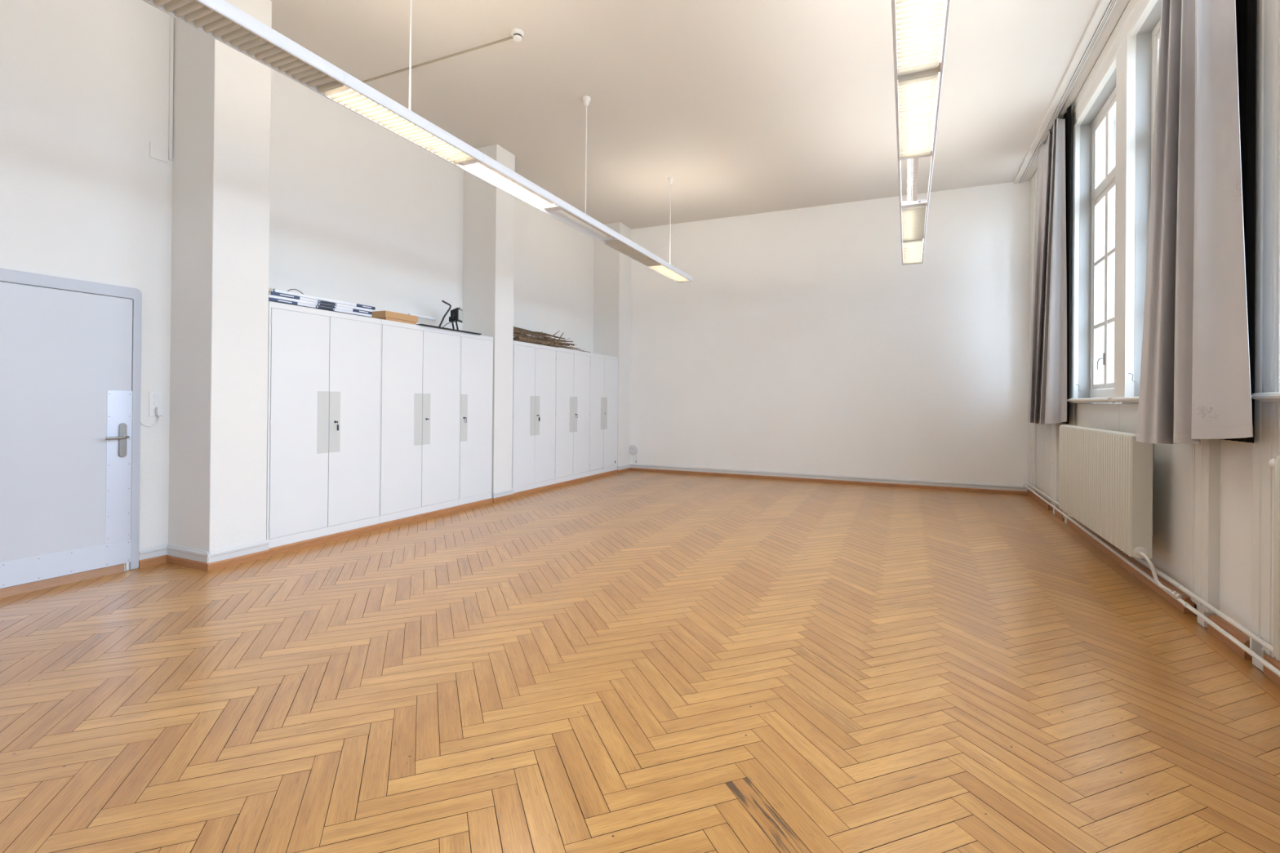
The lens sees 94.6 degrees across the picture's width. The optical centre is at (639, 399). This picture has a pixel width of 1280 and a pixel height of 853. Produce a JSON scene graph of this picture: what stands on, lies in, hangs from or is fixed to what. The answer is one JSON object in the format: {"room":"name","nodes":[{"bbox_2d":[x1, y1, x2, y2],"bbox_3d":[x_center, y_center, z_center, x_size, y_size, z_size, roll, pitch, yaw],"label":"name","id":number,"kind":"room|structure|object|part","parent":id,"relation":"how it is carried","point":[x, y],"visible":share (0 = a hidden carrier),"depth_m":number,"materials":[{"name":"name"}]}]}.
{"room":"empty classroom","nodes":[
{"label":"empty classroom","id":0,"kind":"room"},
{"bbox_2d":[0,0,631,571],"bbox_3d":[-3.314,-0.945,5.075,0.683,4.660,13.700,0,0,24],"label":"wall","id":1,"kind":"structure","parent":0,"point":[270,181],"depth_m":4.63,"materials":[{"name":"paint"}]},
{"bbox_2d":[0,268,142,598],"bbox_3d":[-3.986,0.218,3.954,0.098,2.116,1.117,0,0,24],"label":"door","id":2,"kind":"structure","parent":1,"relation":"in","point":[70,362],"depth_m":4.08,"materials":[{"name":"white wood"}]},
{"bbox_3d":[-4.020,1.128,3.971,0.004,0.167,1.003,0,0,24],"label":"kick plate","id":3,"kind":"part","parent":2,"relation":"part of","materials":[{"name":"silver metal"}]},
{"bbox_3d":[-3.810,0.275,4.304,0.066,0.032,0.155,0,0,24],"label":"lever","id":4,"kind":"part","parent":2,"relation":"part of","materials":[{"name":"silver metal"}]},
{"bbox_3d":[-3.841,0.489,4.356,0.004,1.113,0.152,0,0,24],"label":"push plate","id":5,"kind":"part","parent":2,"relation":"part of","materials":[{"name":"silver metal"}]},
{"bbox_3d":[-3.824,0.299,4.369,0.015,0.253,0.046,0,0,24],"label":"handle plate","id":6,"kind":"part","parent":2,"relation":"part of","materials":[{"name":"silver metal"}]},
{"bbox_2d":[148,391,162,416],"bbox_3d":[-3.751,0.032,4.576,0.012,0.195,0.088,0,0,24],"label":"wall socket","id":7,"kind":"object","parent":1,"relation":"attached to","point":[155,397],"visible":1,"depth_m":4.56,"materials":[{"name":"white plastic"}]},
{"bbox_2d":[140,406,163,426],"bbox_3d":[-3.749,0.131,4.535,0.036,0.153,0.141,0,0,27],"label":"plug","id":8,"kind":"object","parent":7,"relation":"attached to","point":[158,410],"visible":1,"depth_m":4.57,"materials":[{"name":"white plastic"}]},
{"bbox_2d":[149,141,168,162],"bbox_3d":[-3.732,-1.923,4.586,0.010,0.120,0.122,0,0,24],"label":"junction box","id":9,"kind":"object","parent":1,"relation":"attached to","point":[157,151],"visible":1,"depth_m":4.58,"materials":[{"name":"paint"}]},
{"bbox_2d":[168,14,173,159],"bbox_3d":[-3.694,-2.584,4.655,0.014,1.389,0.022,0,0,24],"label":"duct","id":10,"kind":"object","parent":1,"relation":"attached to","point":[171,18],"visible":1,"depth_m":4.65,"materials":[{"name":"paint"}]},
{"bbox_2d":[137,463,630,571],"bbox_3d":[-3.255,1.214,5.033,0.555,0.142,13.700,0,0,24],"label":"baseboard","id":11,"kind":"structure","parent":1,"relation":"attached to","point":[206,561],"depth_m":4.80,"materials":[{"name":"brown wood"}]},
{"bbox_2d":[0,470,1279,852],"bbox_3d":[-0.179,1.369,3.639,7.610,0.120,14.000,0,0,24],"label":"floor","id":12,"kind":"structure","parent":0,"point":[631,661],"depth_m":2.61,"materials":[{"name":"brown wood"}]},
{"bbox_2d":[266,300,381,548],"bbox_3d":[-3.037,0.236,5.465,0.575,2.104,1.134,0,0,24],"label":"cabinet","id":13,"kind":"object","parent":12,"relation":"on","point":[323,428],"depth_m":5.29,"materials":[{"name":"white paint"}]},
{"bbox_3d":[-2.941,0.196,5.115,0.021,1.906,0.535,0,0,24],"label":"door","id":14,"kind":"part","parent":13,"relation":"part of","materials":[{"name":"white paint"}]},
{"bbox_3d":[-2.913,-0.812,5.364,0.175,0.006,1.020,0,0,24],"label":"base strip","id":15,"kind":"part","parent":13,"relation":"part of","materials":[{"name":"white"}]},
{"bbox_2d":[268,297,372,316],"bbox_3d":[-2.897,-0.829,5.362,0.131,0.026,1.030,0,0,24],"label":"bar","id":16,"kind":"object","parent":13,"relation":"on","point":[269,298],"visible":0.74,"depth_m":5.26,"materials":[{"name":"white metal"}]},
{"bbox_2d":[268,294,372,314],"bbox_3d":[-2.896,-0.855,5.363,0.131,0.026,1.028,0,0,24],"label":"bar","id":17,"kind":"object","parent":16,"relation":"on","point":[269,295],"visible":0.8,"depth_m":5.28,"materials":[{"name":"white"}]},
{"bbox_3d":[-2.898,-0.855,5.364,0.113,0.026,1.028,0,0,24],"label":"rail","id":18,"kind":"part","parent":17,"relation":"part of","materials":[{"name":"white"}]},
{"bbox_2d":[268,291,372,311],"bbox_3d":[-2.893,-0.880,5.369,0.131,0.026,1.021,0,0,24],"label":"bar","id":19,"kind":"object","parent":17,"relation":"on","point":[277,294],"visible":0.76,"depth_m":5.26,"materials":[{"name":"white"}]},
{"bbox_2d":[268,287,375,310],"bbox_3d":[-2.905,-0.908,5.383,0.154,0.027,1.070,0,0,24],"label":"bar","id":20,"kind":"object","parent":19,"relation":"on","point":[269,289],"visible":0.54,"depth_m":5.30,"materials":[{"name":"white"}]},
{"bbox_3d":[-2.897,-0.908,5.364,0.113,0.026,1.028,0,0,24],"label":"rail","id":21,"kind":"part","parent":20,"relation":"part of","materials":[{"name":"white metal"}]},
{"bbox_3d":[-2.898,-0.829,5.364,0.113,0.026,1.028,0,0,24],"label":"rail","id":22,"kind":"part","parent":16,"relation":"part of","materials":[{"name":"white metal"}]},
{"bbox_3d":[-2.844,0.202,5.302,0.002,0.556,0.114,0,0,24],"label":"finger plate","id":23,"kind":"part","parent":13,"relation":"part of","materials":[{"name":"grey laminate"}]},
{"bbox_3d":[-2.795,0.202,5.411,0.002,0.556,0.114,0,0,24],"label":"finger plate","id":24,"kind":"part","parent":13,"relation":"part of","materials":[{"name":"grey laminate"}]},
{"bbox_3d":[-2.712,0.200,5.621,0.021,1.906,0.564,0,0,24],"label":"door","id":25,"kind":"part","parent":13,"relation":"part of","materials":[{"name":"white paint"}]},
{"bbox_2d":[379,319,460,523],"bbox_3d":[-2.569,0.247,6.502,0.570,2.097,1.138,0,0,24],"label":"cabinet","id":26,"kind":"object","parent":12,"relation":"on","point":[420,371],"visible":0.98,"depth_m":6.34,"materials":[{"name":"white paint"}]},
{"bbox_2d":[371,310,417,324],"bbox_3d":[-2.616,-0.851,6.210,0.318,0.096,0.435,0,0,24],"label":"cardboard box","id":27,"kind":"object","parent":26,"relation":"on","point":[385,315],"visible":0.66,"depth_m":6.07,"materials":[{"name":"brown cardboard"}]},
{"bbox_2d":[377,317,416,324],"bbox_3d":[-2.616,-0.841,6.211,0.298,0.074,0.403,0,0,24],"label":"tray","id":28,"kind":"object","parent":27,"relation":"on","point":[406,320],"depth_m":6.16,"materials":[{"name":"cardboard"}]},
{"bbox_3d":[-2.475,0.203,6.143,0.021,1.906,0.541,0,0,24],"label":"door","id":29,"kind":"part","parent":26,"relation":"part of","materials":[{"name":"white paint"}]},
{"bbox_3d":[-2.378,0.209,6.333,0.002,0.556,0.114,0,0,24],"label":"finger plate","id":30,"kind":"part","parent":26,"relation":"part of","materials":[{"name":"grey metal"}]},
{"bbox_3d":[-2.328,0.209,6.443,0.002,0.556,0.114,0,0,24],"label":"finger plate","id":31,"kind":"part","parent":26,"relation":"part of","materials":[{"name":"grey metal"}]},
{"bbox_3d":[-2.243,0.207,6.657,0.021,1.906,0.574,0,0,24],"label":"door","id":32,"kind":"part","parent":26,"relation":"part of","materials":[{"name":"white paint"}]},
{"bbox_2d":[416,324,481,334],"bbox_3d":[-2.270,-0.806,6.835,0.295,0.014,0.970,0,0,24],"label":"board","id":33,"kind":"object","parent":26,"relation":"on","point":[424,325],"visible":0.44,"depth_m":6.70,"materials":[{"name":"black"}]},
{"bbox_2d":[439,300,462,329],"bbox_3d":[-2.236,-0.992,7.045,0.169,0.360,0.339,0,0,24],"label":"floodlight","id":34,"kind":"object","parent":33,"relation":"on","point":[456,314],"visible":0.95,"depth_m":7.03,"materials":[{"name":"black metal"}]},
{"bbox_3d":[-2.304,-0.995,6.970,0.167,0.355,0.034,1,0,-39],"label":"carrying handle","id":35,"kind":"part","parent":34,"relation":"part of","materials":[{"name":"black metal"}]},
{"bbox_2d":[450,307,459,322],"bbox_3d":[-2.222,-1.019,7.103,0.085,0.148,0.170,1,0,-1],"label":"lamp","id":36,"kind":"object","parent":34,"relation":"attached to","point":[455,313],"depth_m":7.03,"materials":[{"name":"black metal"}]},
{"bbox_3d":[-2.170,-1.018,7.104,0.020,0.156,0.190,1,0,-1],"label":"frame","id":37,"kind":"part","parent":34,"relation":"part of","materials":[{"name":"black metal"}]},
{"bbox_3d":[-2.626,-0.869,6.623,0.140,0.133,0.230,0,0,24],"label":"carton","id":38,"kind":"object","parent":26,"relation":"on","visible":0},
{"bbox_2d":[408,313,435,320],"bbox_3d":[-2.519,-0.958,6.833,0.040,0.045,0.400,0,0,24],"label":"tube","id":39,"kind":"object","parent":38,"relation":"on","point":[422,317],"visible":0.82,"depth_m":6.84,"materials":[{"name":"white"}]},
{"bbox_2d":[458,332,493,505],"bbox_3d":[-2.207,0.252,7.295,0.576,2.097,0.602,0,0,24],"label":"cabinet","id":40,"kind":"object","parent":12,"relation":"on","point":[476,359],"visible":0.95,"depth_m":7.17,"materials":[{"name":"white paint"}]},
{"bbox_3d":[-2.080,0.213,6.989,0.002,0.556,0.114,0,0,24],"label":"finger plate","id":41,"kind":"part","parent":40,"relation":"part of","materials":[{"name":"grey metal"}]},
{"bbox_2d":[511,340,555,493],"bbox_3d":[-1.693,0.260,8.431,0.575,2.097,1.039,0,0,24],"label":"cabinet","id":42,"kind":"object","parent":12,"relation":"on","point":[534,365],"visible":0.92,"depth_m":8.28,"materials":[{"name":"white paint"}]},
{"bbox_3d":[-1.591,0.216,8.095,0.021,1.906,0.493,0,0,24],"label":"door","id":43,"kind":"part","parent":42,"relation":"part of","materials":[{"name":"white paint"}]},
{"bbox_3d":[-1.504,0.222,8.263,0.002,0.556,0.114,0,0,24],"label":"finger plate","id":44,"kind":"part","parent":42,"relation":"part of","materials":[{"name":"grey metal"}]},
{"bbox_2d":[515,336,554,345],"bbox_3d":[-1.480,-0.828,8.415,0.082,0.080,0.902,0,0,24],"label":"branch","id":45,"kind":"object","parent":42,"relation":"on","point":[521,339],"visible":0.94,"depth_m":8.25,"materials":[{"name":"brown plant"}]},
{"bbox_2d":[513,333,548,340],"bbox_3d":[-1.536,-0.884,8.297,0.049,0.086,0.863,0,0,23],"label":"branch","id":46,"kind":"object","parent":45,"relation":"on","point":[515,335],"visible":0.98,"depth_m":8.27,"materials":[{"name":"brown plant"}]},
{"bbox_2d":[513,328,551,338],"bbox_3d":[-1.516,-0.925,8.344,0.049,0.055,0.961,0,0,23],"label":"branch","id":47,"kind":"object","parent":46,"relation":"on","point":[514,331],"visible":0.98,"depth_m":8.22,"materials":[{"name":"brown plant"}]},
{"bbox_2d":[540,342,577,349],"bbox_3d":[-1.216,-0.844,8.982,0.033,0.080,1.050,0,0,25],"label":"branch","id":48,"kind":"object","parent":45,"relation":"on","point":[541,342],"visible":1,"depth_m":8.99,"materials":[{"name":"brown plant"}]},
{"bbox_3d":[-1.454,0.223,8.372,0.002,0.556,0.114,0,0,24],"label":"finger plate","id":49,"kind":"part","parent":42,"relation":"part of","materials":[{"name":"grey laminate"}]},
{"bbox_2d":[526,342,559,347],"bbox_3d":[-1.408,-0.796,8.601,0.021,0.019,0.901,0,0,22],"label":"branch","id":50,"kind":"object","parent":42,"relation":"on","point":[526,342],"visible":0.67,"depth_m":8.55,"materials":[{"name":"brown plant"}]},
{"bbox_3d":[-1.380,0.220,8.563,0.021,1.906,0.524,0,0,24],"label":"door","id":51,"kind":"part","parent":42,"relation":"part of","materials":[{"name":"white paint"}]},
{"bbox_2d":[554,347,590,484],"bbox_3d":[-1.264,0.267,9.378,0.576,2.097,1.039,0,0,24],"label":"cabinet","id":52,"kind":"object","parent":12,"relation":"on","point":[572,366],"visible":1,"depth_m":9.25,"materials":[{"name":"white paint"}]},
{"bbox_3d":[-1.159,0.223,9.050,0.021,1.906,0.508,0,0,24],"label":"door","id":53,"kind":"part","parent":52,"relation":"part of","materials":[{"name":"white paint"}]},
{"bbox_2d":[548,344,591,352],"bbox_3d":[-1.074,-0.806,9.246,0.023,0.043,1.250,0,0,25],"label":"branch","id":54,"kind":"object","parent":52,"relation":"on","point":[548,344],"visible":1,"depth_m":9.08,"materials":[{"name":"brown plant"}]},
{"bbox_3d":[-1.069,0.228,9.225,0.002,0.556,0.114,0,0,24],"label":"finger plate","id":55,"kind":"part","parent":52,"relation":"part of","materials":[{"name":"grey laminate"}]},
{"bbox_3d":[-1.019,0.229,9.334,0.002,0.556,0.114,0,0,24],"label":"finger plate","id":56,"kind":"part","parent":52,"relation":"part of","materials":[{"name":"grey laminate"}]},
{"bbox_3d":[-0.947,0.226,9.518,0.021,1.906,0.508,0,0,24],"label":"door","id":57,"kind":"part","parent":52,"relation":"part of","materials":[{"name":"white paint"}]},
{"bbox_3d":[-1.169,-0.845,9.125,0.029,0.069,1.050,0,0,24],"label":"branch","id":58,"kind":"object","parent":52,"relation":"on","visible":0},
{"bbox_2d":[553,342,569,346],"bbox_3d":[-1.292,-0.843,8.868,0.041,0.052,0.881,0,0,24],"label":"branch","id":59,"kind":"object","parent":58,"relation":"on","point":[553,342],"visible":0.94,"depth_m":9.07,"materials":[{"name":"brown plant"}]},
{"bbox_2d":[545,340,574,345],"bbox_3d":[-1.243,-0.864,8.994,0.062,0.061,0.951,0,0,24],"label":"branch","id":60,"kind":"object","parent":59,"relation":"on","point":[545,340],"visible":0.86,"depth_m":9.08,"materials":[{"name":"brown plant"}]},
{"bbox_2d":[539,337,573,342],"bbox_3d":[-1.280,-0.912,8.940,0.034,0.131,1.021,0,0,24],"label":"branch","id":61,"kind":"object","parent":60,"relation":"on","point":[569,338],"visible":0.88,"depth_m":8.98,"materials":[{"name":"brown plant"}]},
{"bbox_2d":[521,332,565,341],"bbox_3d":[-1.472,-0.958,8.577,0.050,0.180,1.402,0,0,27],"label":"branch","id":62,"kind":"object","parent":61,"relation":"on","point":[563,332],"visible":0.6,"depth_m":8.93,"materials":[{"name":"brown plant"}]},
{"bbox_2d":[513,326,565,338],"bbox_3d":[-1.468,-0.996,8.570,0.066,0.135,1.410,0,0,24],"label":"branch","id":63,"kind":"object","parent":62,"relation":"on","point":[514,327],"visible":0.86,"depth_m":8.53,"materials":[{"name":"brown plant"}]},
{"bbox_2d":[588,352,617,475],"bbox_3d":[-0.850,0.273,10.337,0.539,2.097,1.045,0,0,24],"label":"cabinet","id":64,"kind":"object","parent":12,"relation":"on","point":[603,387],"visible":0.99,"depth_m":10.19,"materials":[{"name":"white paint"}]},
{"bbox_3d":[-0.734,0.224,9.990,0.021,1.895,0.490,0,0,24],"label":"door","id":65,"kind":"part","parent":64,"relation":"part of","materials":[{"name":"white paint"}]},
{"bbox_3d":[-0.647,0.235,10.156,0.002,0.556,0.114,0,0,24],"label":"finger plate","id":66,"kind":"part","parent":64,"relation":"part of","materials":[{"name":"grey laminate"}]},
{"bbox_3d":[-0.597,0.235,10.266,0.002,0.556,0.114,0,0,24],"label":"finger plate","id":67,"kind":"part","parent":64,"relation":"part of","materials":[{"name":"grey laminate"}]},
{"bbox_3d":[-0.522,0.233,10.457,0.021,1.906,0.524,0,0,24],"label":"door","id":68,"kind":"part","parent":64,"relation":"part of","materials":[{"name":"white paint"}]},
{"bbox_2d":[270,0,1129,229],"bbox_3d":[-0.069,-3.326,3.622,7.760,0.150,14.000,0,0,24],"label":"ceiling","id":69,"kind":"structure","parent":0,"point":[750,107],"depth_m":6.09,"materials":[{"name":"white paint"}]},
{"bbox_2d":[142,0,693,282],"bbox_3d":[-1.605,-2.568,4.122,0.254,1.389,11.253,0,0,24],"label":"strip light","id":70,"kind":"object","parent":69,"relation":"hanging from","point":[220,20],"visible":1,"depth_m":3.82,"materials":[{"name":"white paint"}]},
{"bbox_3d":[-1.596,-2.584,4.110,0.012,1.218,0.012,1,0,-43],"label":"suspension rod","id":71,"kind":"part","parent":70,"relation":"part of","materials":[{"name":"white plastic"}]},
{"bbox_2d":[478,162,554,204],"bbox_3d":[-1.088,-1.942,5.273,0.042,0.034,1.155,0,0,24],"label":"light panel","id":72,"kind":"object","parent":70,"relation":"on","point":[481,164],"depth_m":5.25,"materials":[{"name":"white plastic"}]},
{"bbox_3d":[-0.581,-2.568,6.351,0.012,1.218,0.012,1,0,2],"label":"suspension rod","id":73,"kind":"part","parent":70,"relation":"part of","materials":[{"name":"white plastic"}]},
{"bbox_2d":[562,209,611,236],"bbox_3d":[-0.572,-1.934,6.414,0.042,0.034,1.150,0,0,24],"label":"light panel","id":74,"kind":"object","parent":70,"relation":"on","point":[565,211],"depth_m":6.39,"materials":[{"name":"white"}]},
{"bbox_3d":[0.442,-2.553,8.610,0.012,1.218,0.012,1,0,2],"label":"suspension rod","id":75,"kind":"part","parent":70,"relation":"part of","materials":[{"name":"white plastic"}]},
{"bbox_2d":[362,36,512,83],"bbox_3d":[-2.072,-3.256,5.718,2.082,0.012,0.018,0,0,24],"label":"conduit","id":76,"kind":"object","parent":69,"relation":"attached to","point":[509,37],"visible":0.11,"depth_m":5.63,"materials":[{"name":"beige plastic"}]},
{"bbox_2d":[511,28,524,42],"bbox_3d":[-1.085,-3.218,5.234,0.116,0.074,0.116,0,0,24],"label":"smoke detector","id":77,"kind":"object","parent":69,"relation":"attached to","point":[517,34],"visible":1,"depth_m":5.20,"materials":[{"name":"white plastic"}]},
{"bbox_2d":[891,0,951,265],"bbox_3d":[1.333,-2.544,2.792,0.254,1.393,11.253,0,0,24],"label":"strip light","id":78,"kind":"object","parent":69,"relation":"hanging from","point":[917,24],"visible":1,"depth_m":3.56,"materials":[{"name":"white paint"}]},
{"bbox_2d":[911,157,918,200],"bbox_3d":[2.366,-1.908,5.084,0.042,0.034,1.150,0,0,24],"label":"tray","id":79,"kind":"object","parent":78,"relation":"on","point":[915,161],"depth_m":5.06,"materials":[{"name":"white"}]},
{"bbox_2d":[1013,0,1128,183],"bbox_3d":[2.729,-3.212,2.357,0.208,0.033,13.685,0,0,24],"label":"rail","id":80,"kind":"object","parent":69,"relation":"attached to","point":[1107,14],"visible":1,"depth_m":5.73,"materials":[{"name":"paint"}]},
{"bbox_2d":[1027,105,1071,424],"bbox_3d":[4.913,-1.419,7.258,0.188,3.461,2.138,0,0,24],"label":"curtain","id":81,"kind":"object","parent":80,"relation":"hanging from","point":[1049,376],"visible":1,"depth_m":6.44,"materials":[{"name":"fabric"}]},
{"bbox_2d":[1136,0,1257,444],"bbox_3d":[3.152,-1.450,3.363,0.221,3.455,1.218,0,0,24],"label":"curtain","id":82,"kind":"object","parent":80,"relation":"hanging from","point":[1197,383],"visible":1,"depth_m":3.10,"materials":[{"name":"fabric"}]},
{"bbox_2d":[629,180,1030,486],"bbox_3d":[2.766,-0.878,9.923,7.760,4.660,0.150,0,0,24],"label":"wall","id":83,"kind":"structure","parent":0,"point":[800,340],"depth_m":9.61,"materials":[{"name":"paint"}]},
{"bbox_2d":[629,444,638,462],"bbox_3d":[-0.132,1.014,11.120,0.200,0.337,0.036,0,0,24],"label":"hub","id":84,"kind":"object","parent":83,"relation":"attached to","point":[633,450],"visible":1,"depth_m":11.10,"materials":[{"name":"white plastic"}]},
{"bbox_2d":[630,463,1028,494],"bbox_3d":[2.717,1.289,9.836,6.407,0.125,0.022,0,0,24],"label":"baseboard","id":85,"kind":"structure","parent":83,"relation":"attached to","point":[951,486],"depth_m":9.58,"materials":[{"name":"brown wood"}]},
{"bbox_2d":[1025,481,1273,656],"bbox_3d":[2.772,1.200,2.315,0.042,0.122,13.679,0,0,24],"label":"pipe","id":86,"kind":"object","parent":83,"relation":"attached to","point":[1256,642],"visible":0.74,"depth_m":3.25,"materials":[{"name":"white metal"}]},
{"bbox_2d":[1061,107,1251,631],"bbox_3d":[3.063,-0.897,2.179,0.470,4.660,13.685,0,0,24],"label":"wall","id":87,"kind":"structure","parent":0,"point":[1235,498],"depth_m":3.25,"materials":[{"name":"paint"}]},
{"bbox_2d":[1035,168,1037,190],"bbox_3d":[5.311,-3.050,7.737,0.070,0.258,1.040,0,0,24],"label":"trim","id":88,"kind":"structure","parent":87,"relation":"attached to","point":[1036,171],"depth_m":8.17,"materials":[{"name":"paint"}]},
{"bbox_2d":[1035,423,1051,501],"bbox_3d":[5.295,0.659,7.719,0.032,1.220,1.040,0,0,24],"label":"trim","id":89,"kind":"structure","parent":87,"relation":"attached to","point":[1042,431],"depth_m":7.75,"materials":[{"name":"white paint"}]},
{"bbox_2d":[1028,173,1061,514],"bbox_3d":[5.296,-0.907,7.738,0.068,4.544,1.715,0,0,24],"label":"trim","id":90,"kind":"structure","parent":87,"relation":"attached to","point":[1055,428],"depth_m":8.27,"materials":[{"name":"paint"}]},
{"bbox_2d":[1066,396,1138,403],"bbox_3d":[4.095,0.003,4.979,0.248,0.045,3.130,0,0,24],"label":"windowsill","id":91,"kind":"structure","parent":87,"relation":"attached to","point":[1122,399],"depth_m":5.16,"materials":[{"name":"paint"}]},
{"bbox_2d":[1089,87,1122,403],"bbox_3d":[4.659,-1.438,5.535,0.458,2.990,1.466,0,0,24],"label":"window","id":92,"kind":"structure","parent":87,"relation":"in","point":[1104,126],"depth_m":6.17,"materials":[{"name":"glass"}]},
{"bbox_3d":[4.690,-1.093,6.004,0.040,1.967,0.438,0,0,24],"label":"sash","id":93,"kind":"part","parent":92,"relation":"part of","materials":[{"name":"paint"}]},
{"bbox_3d":[4.703,-2.506,6.008,0.040,0.710,0.438,0,0,24],"label":"sash","id":94,"kind":"part","parent":92,"relation":"part of","materials":[{"name":"glass"}]},
{"bbox_3d":[4.577,-0.383,5.872,0.046,0.161,0.098,0,0,24],"label":"handle","id":95,"kind":"part","parent":92,"relation":"part of","materials":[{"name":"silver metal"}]},
{"bbox_3d":[4.508,-1.096,5.601,0.040,1.967,0.438,0,0,24],"label":"sash","id":96,"kind":"part","parent":92,"relation":"part of","materials":[{"name":"paint"}]},
{"bbox_3d":[4.520,-2.509,5.605,0.040,0.710,0.438,0,0,24],"label":"sash","id":97,"kind":"part","parent":92,"relation":"part of","materials":[{"name":"glass"}]},
{"bbox_2d":[1072,0,1157,126],"bbox_3d":[4.072,-3.069,5.000,0.070,0.258,2.910,0,0,24],"label":"trim","id":98,"kind":"structure","parent":87,"relation":"attached to","point":[1135,13],"depth_m":5.23,"materials":[{"name":"paint"}]},
{"bbox_2d":[1078,0,1161,398],"bbox_3d":[4.136,-1.469,4.960,0.106,2.980,2.950,0,0,24],"label":"window frame","id":99,"kind":"structure","parent":87,"relation":"attached to","point":[1144,37],"depth_m":4.75,"materials":[{"name":"paint"}]},
{"bbox_2d":[1058,424,1182,599],"bbox_3d":[3.851,0.745,4.850,0.231,1.003,2.593,0,0,24],"label":"radiator","id":100,"kind":"object","parent":87,"relation":"attached to","point":[1106,477],"visible":0.98,"depth_m":4.44,"materials":[{"name":"white metal"}]},
{"bbox_3d":[3.423,0.662,4.028,0.112,0.828,0.008,0,0,24],"label":"panel","id":101,"kind":"part","parent":100,"relation":"part of","materials":[{"name":"white metal"}]},
{"bbox_2d":[1022,484,1279,677],"bbox_3d":[2.741,1.243,2.329,0.030,0.127,13.679,0,0,24],"label":"pipe","id":102,"kind":"object","parent":100,"relation":"attached to","point":[1242,646],"visible":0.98,"depth_m":3.51,"materials":[{"name":"white metal"}]},
{"bbox_2d":[1114,35,1136,397],"bbox_3d":[4.014,-1.476,4.894,0.066,2.930,0.270,0,0,24],"label":"trim","id":103,"kind":"structure","parent":87,"relation":"attached to","point":[1126,56],"depth_m":4.79,"materials":[{"name":"paint"}]},
{"bbox_2d":[1075,403,1191,596],"bbox_3d":[4.056,0.640,4.982,0.032,1.220,2.910,0,0,24],"label":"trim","id":104,"kind":"structure","parent":87,"relation":"attached to","point":[1171,539],"depth_m":4.07,"materials":[{"name":"white paint"}]},
{"bbox_2d":[1064,104,1220,627],"bbox_3d":[4.053,-0.926,4.994,0.068,4.544,3.430,0,0,24],"label":"trim","id":105,"kind":"structure","parent":87,"relation":"attached to","point":[1206,455],"depth_m":3.56,"materials":[{"name":"paint"}]},
{"bbox_2d":[1027,488,1279,686],"bbox_3d":[2.800,1.281,2.291,0.052,0.100,13.700,0,0,24],"label":"baseboard","id":106,"kind":"structure","parent":87,"relation":"attached to","point":[1223,624],"depth_m":3.95,"materials":[{"name":"brown wood"}]},
{"bbox_2d":[1151,18,1160,178],"bbox_3d":[4.003,-1.448,4.087,0.458,2.990,1.246,0,0,24],"label":"window","id":107,"kind":"structure","parent":87,"relation":"in","point":[1156,32],"depth_m":4.67,"materials":[{"name":"paint"}]},
{"bbox_3d":[4.016,-2.517,4.493,0.040,0.710,0.365,0,0,24],"label":"sash","id":108,"kind":"part","parent":107,"relation":"part of","materials":[{"name":"paint"}]},
{"bbox_2d":[1250,0,1279,671],"bbox_3d":[2.443,-0.950,1.436,0.068,4.544,3.420,0,0,24],"label":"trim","id":109,"kind":"structure","parent":87,"relation":"attached to","point":[1266,445],"depth_m":2.90,"materials":[{"name":"paint"}]},
{"bbox_2d":[1251,391,1279,401],"bbox_3d":[2.496,-0.021,1.450,0.248,0.045,3.140,0,0,24],"label":"windowsill","id":110,"kind":"structure","parent":87,"relation":"attached to","point":[1262,397],"depth_m":2.82,"materials":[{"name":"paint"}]},
{"bbox_2d":[1268,455,1279,658],"bbox_3d":[2.248,0.721,1.309,0.231,1.003,2.688,0,0,24],"label":"radiator","id":111,"kind":"object","parent":87,"relation":"attached to","point":[1274,463],"visible":1,"depth_m":2.45,"materials":[{"name":"white metal"}]},
{"bbox_3d":[2.729,0.275,2.512,0.047,0.047,0.104,0,0,24],"label":"thermostat knob","id":112,"kind":"part","parent":111,"relation":"part of","materials":[{"name":"white plastic"}]},
{"bbox_3d":[2.711,0.651,2.456,0.112,0.828,0.008,0,0,24],"label":"panel","id":113,"kind":"part","parent":111,"relation":"part of","materials":[{"name":"white metal"}]}
]}

